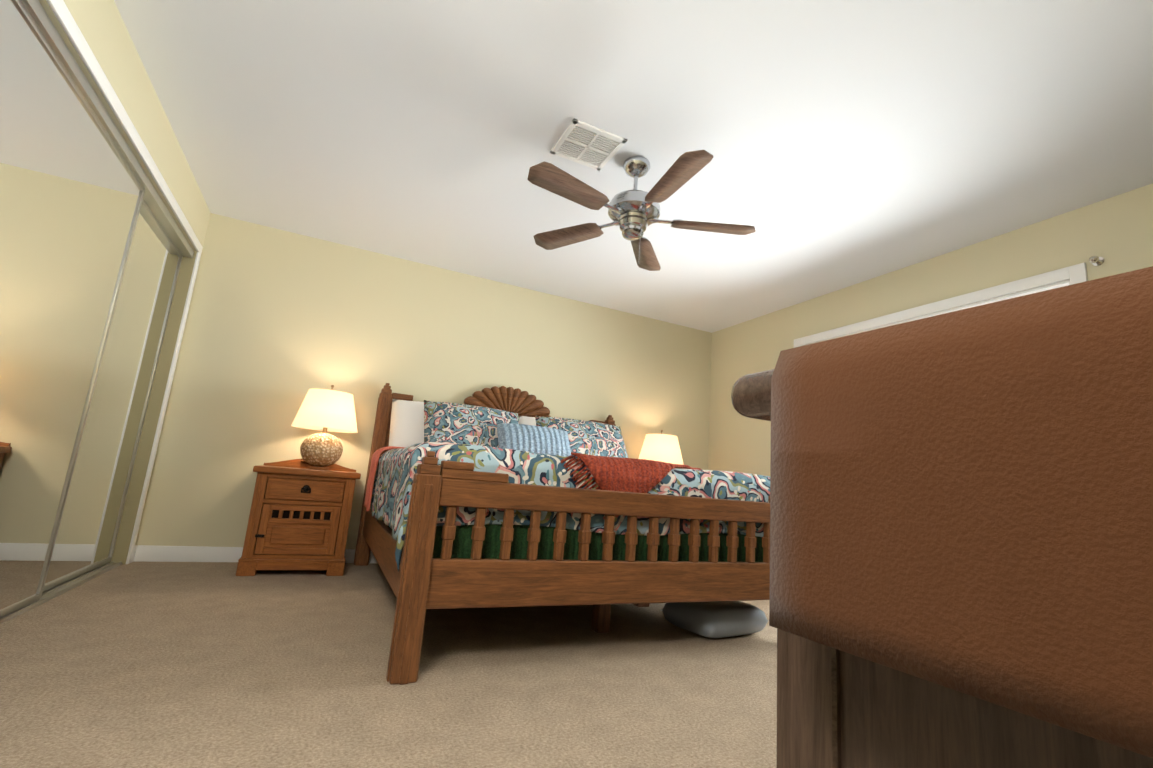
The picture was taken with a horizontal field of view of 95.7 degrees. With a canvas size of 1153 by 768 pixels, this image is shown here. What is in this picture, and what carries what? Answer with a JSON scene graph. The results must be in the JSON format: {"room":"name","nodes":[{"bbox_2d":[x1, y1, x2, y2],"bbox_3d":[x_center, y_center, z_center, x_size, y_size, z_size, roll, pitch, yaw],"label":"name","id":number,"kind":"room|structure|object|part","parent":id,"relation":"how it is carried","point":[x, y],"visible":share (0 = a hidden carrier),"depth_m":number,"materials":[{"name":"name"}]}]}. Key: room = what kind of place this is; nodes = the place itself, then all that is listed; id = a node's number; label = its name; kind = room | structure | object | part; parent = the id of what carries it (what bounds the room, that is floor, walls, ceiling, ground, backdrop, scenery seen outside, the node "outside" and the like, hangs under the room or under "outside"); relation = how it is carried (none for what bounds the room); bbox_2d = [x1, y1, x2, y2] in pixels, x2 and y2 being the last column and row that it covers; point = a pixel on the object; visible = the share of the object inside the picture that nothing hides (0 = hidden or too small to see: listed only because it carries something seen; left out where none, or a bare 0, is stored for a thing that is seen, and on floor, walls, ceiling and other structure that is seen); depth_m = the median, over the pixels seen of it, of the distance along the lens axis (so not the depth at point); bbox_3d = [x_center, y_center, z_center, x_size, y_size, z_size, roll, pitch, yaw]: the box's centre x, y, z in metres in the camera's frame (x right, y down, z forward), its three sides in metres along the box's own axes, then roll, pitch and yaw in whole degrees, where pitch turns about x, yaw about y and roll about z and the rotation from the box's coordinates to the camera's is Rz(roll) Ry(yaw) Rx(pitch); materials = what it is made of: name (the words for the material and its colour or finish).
{"room":"bedroom","nodes":[
{"label":"bedroom","id":0,"kind":"room"},
{"bbox_2d":[39,0,210,563],"bbox_3d":[-1.843,-0.376,1.532,0.120,2.440,4.790,9,-12,-24],"label":"wall","id":1,"kind":"structure","parent":0,"point":[103,29],"depth_m":2.38,"materials":[{"name":"beige paint"}]},
{"bbox_2d":[0,0,182,617],"bbox_3d":[-1.919,-0.170,1.621,0.064,2.022,4.024,9,-12,-24],"label":"mirrored closet doors","id":2,"kind":"structure","parent":1,"relation":"in","point":[91,256],"depth_m":2.20,"materials":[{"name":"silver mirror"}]},
{"bbox_2d":[0,0,193,624],"bbox_3d":[-1.916,-0.179,1.624,0.093,2.078,4.028,9,-12,-24],"label":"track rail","id":3,"kind":"object","parent":1,"relation":"attached to","point":[151,197],"visible":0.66,"depth_m":2.33,"materials":[{"name":"silver metal"}]},
{"bbox_2d":[46,0,202,563],"bbox_3d":[-1.855,-0.204,1.657,0.014,2.150,4.150,9,-12,-24],"label":"trim","id":4,"kind":"structure","parent":1,"relation":"attached to","point":[65,18],"depth_m":2.64,"materials":[{"name":"white"}]},
{"bbox_2d":[108,251,196,563],"bbox_3d":[-2.783,0.091,3.421,0.120,2.090,0.002,9,-12,-24],"label":"door frame","id":5,"kind":"structure","parent":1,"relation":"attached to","point":[131,506],"depth_m":3.41,"materials":[{"name":"beige paint"}]},
{"bbox_2d":[0,562,776,767],"bbox_3d":[-0.118,1.146,2.130,5.550,0.050,4.790,9,-12,-24],"label":"floor","id":6,"kind":"structure","parent":0,"point":[176,665],"depth_m":1.76,"materials":[{"name":"carpet"}]},
{"bbox_2d":[236,459,360,575],"bbox_3d":[-1.867,0.868,3.567,0.630,0.765,0.508,9,-12,-24],"label":"nightstand","id":7,"kind":"object","parent":6,"relation":"on","point":[299,515],"visible":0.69,"depth_m":3.36,"materials":[{"name":"brown wood"}]},
{"bbox_3d":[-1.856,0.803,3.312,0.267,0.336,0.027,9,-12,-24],"label":"handle","id":8,"kind":"part","parent":7,"relation":"part of","materials":[{"name":"brown wood"}]},
{"bbox_2d":[291,385,357,469],"bbox_3d":[-1.780,0.302,3.705,0.430,0.605,0.430,9,-12,-24],"label":"lamp","id":9,"kind":"object","parent":7,"relation":"on","point":[324,411],"visible":1,"depth_m":3.59,"materials":[{"name":"beige fabric"}]},
{"bbox_3d":[-1.772,0.191,3.726,0.430,0.266,0.430,9,-12,-24],"label":"lamp shade","id":10,"kind":"part","parent":9,"relation":"part of","materials":[{"name":"white fabric"}]},
{"bbox_3d":[-1.772,0.190,3.727,0.036,0.376,0.036,9,-12,-24],"label":"stem","id":11,"kind":"part","parent":9,"relation":"part of","materials":[{"name":"silver metal"}]},
{"bbox_2d":[353,383,769,684],"bbox_3d":[-0.138,0.598,3.384,2.189,1.490,2.407,9,-12,-24],"label":"bed","id":12,"kind":"object","parent":6,"relation":"on","point":[501,496],"visible":0.92,"depth_m":2.25,"materials":[{"name":"brown wood"}]},
{"bbox_2d":[370,441,769,572],"bbox_3d":[0.026,0.696,2.990,2.152,0.491,1.416,9,-12,-24],"label":"quilt","id":13,"kind":"object","parent":12,"relation":"on","point":[397,467],"depth_m":2.27,"materials":[{"name":"multicoloured fabric"}]},
{"bbox_2d":[560,451,724,527],"bbox_3d":[0.394,0.621,2.985,1.538,0.314,1.087,9,-12,-24],"label":"throw","id":14,"kind":"object","parent":12,"relation":"on","point":[583,471],"depth_m":2.36,"materials":[{"name":"red fabric"}]},
{"bbox_2d":[661,601,768,637],"bbox_3d":[0.738,1.237,2.792,0.460,0.150,0.360,11,-13,-32],"label":"bag","id":15,"kind":"object","parent":6,"relation":"on","point":[718,619],"visible":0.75,"depth_m":2.66,"materials":[{"name":"grey plastic"}]},
{"bbox_2d":[731,266,1152,767],"bbox_3d":[1.109,0.509,0.729,1.979,0.862,0.540,10,-12,-26],"label":"armchair","id":16,"kind":"object","parent":6,"relation":"on","point":[961,538],"visible":1,"depth_m":0.35,"materials":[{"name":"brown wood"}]},
{"bbox_3d":[0.733,1.299,4.753,0.630,0.765,0.508,9,-12,-24],"label":"nightstand","id":17,"kind":"object","parent":6,"relation":"on","visible":0},
{"bbox_2d":[638,430,683,464],"bbox_3d":[0.783,0.728,4.875,0.430,0.605,0.430,9,-12,-24],"label":"lamp","id":18,"kind":"object","parent":17,"relation":"on","point":[661,447],"visible":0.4,"depth_m":4.75,"materials":[{"name":"white fabric"}]},
{"bbox_3d":[0.792,0.616,4.896,0.036,0.376,0.036,9,-12,-24],"label":"stem","id":19,"kind":"part","parent":18,"relation":"part of","materials":[{"name":"silver metal"}]},
{"bbox_2d":[135,213,711,548],"bbox_3d":[-1.026,0.247,4.447,5.550,2.440,0.120,9,-12,-24],"label":"wall","id":20,"kind":"structure","parent":0,"point":[279,324],"depth_m":4.10,"materials":[{"name":"beige paint"}]},
{"bbox_2d":[131,545,377,562],"bbox_3d":[-0.776,1.435,4.307,4.620,0.100,0.020,9,-12,-24],"label":"baseboard","id":21,"kind":"structure","parent":20,"relation":"attached to","point":[146,553],"depth_m":3.47,"materials":[{"name":"white"}]},
{"bbox_2d":[114,0,1152,332],"bbox_3d":[0.075,-1.297,2.598,5.550,0.060,4.790,9,-12,-24],"label":"ceiling","id":22,"kind":"structure","parent":0,"point":[848,142],"depth_m":2.52,"materials":[{"name":"white paint"}]},
{"bbox_2d":[550,118,626,170],"bbox_3d":[0.059,-1.238,2.721,0.300,0.012,0.300,9,-12,-24],"label":"ceiling vent","id":23,"kind":"object","parent":22,"relation":"in","point":[586,144],"visible":0.98,"depth_m":2.71,"materials":[{"name":"white metal"}]},
{"bbox_2d":[527,150,755,270],"bbox_3d":[0.307,-0.921,2.746,1.250,0.584,1.232,9,-12,-24],"label":"fan","id":24,"kind":"object","parent":22,"relation":"hanging from","point":[634,213],"visible":1,"depth_m":2.71,"materials":[{"name":"brown wood"}]},
{"bbox_3d":[0.307,-0.915,2.773,0.524,0.584,0.515,9,-12,-24],"label":"motor","id":25,"kind":"part","parent":24,"relation":"part of","materials":[{"name":"silver metal"}]},
{"bbox_2d":[708,183,1152,476],"bbox_3d":[2.421,0.333,3.478,0.120,2.440,4.790,9,-12,-24],"label":"wall","id":26,"kind":"structure","parent":0,"point":[1115,233],"depth_m":3.69,"materials":[{"name":"beige paint"}]},
{"bbox_2d":[794,263,1087,347],"bbox_3d":[2.336,0.320,3.607,0.170,1.720,2.030,9,-12,-24],"label":"window","id":27,"kind":"structure","parent":26,"relation":"in","point":[1075,274],"depth_m":3.40,"materials":[{"name":"white"}]},
{"bbox_2d":[896,282,1068,324],"bbox_3d":[2.323,0.298,3.604,0.073,1.516,1.822,9,-12,-24],"label":"window shutters","id":28,"kind":"object","parent":27,"relation":"attached to","point":[1047,288],"visible":0.04,"depth_m":3.15,"materials":[{"name":"white"}]},
{"bbox_2d":[1089,256,1104,265],"bbox_3d":[2.788,-0.666,2.805,0.070,0.050,0.050,9,-12,-24],"label":"curtain bracket","id":29,"kind":"object","parent":26,"relation":"attached to","point":[1096,261],"visible":1,"depth_m":2.80,"materials":[{"name":"silver metal"}]}
]}

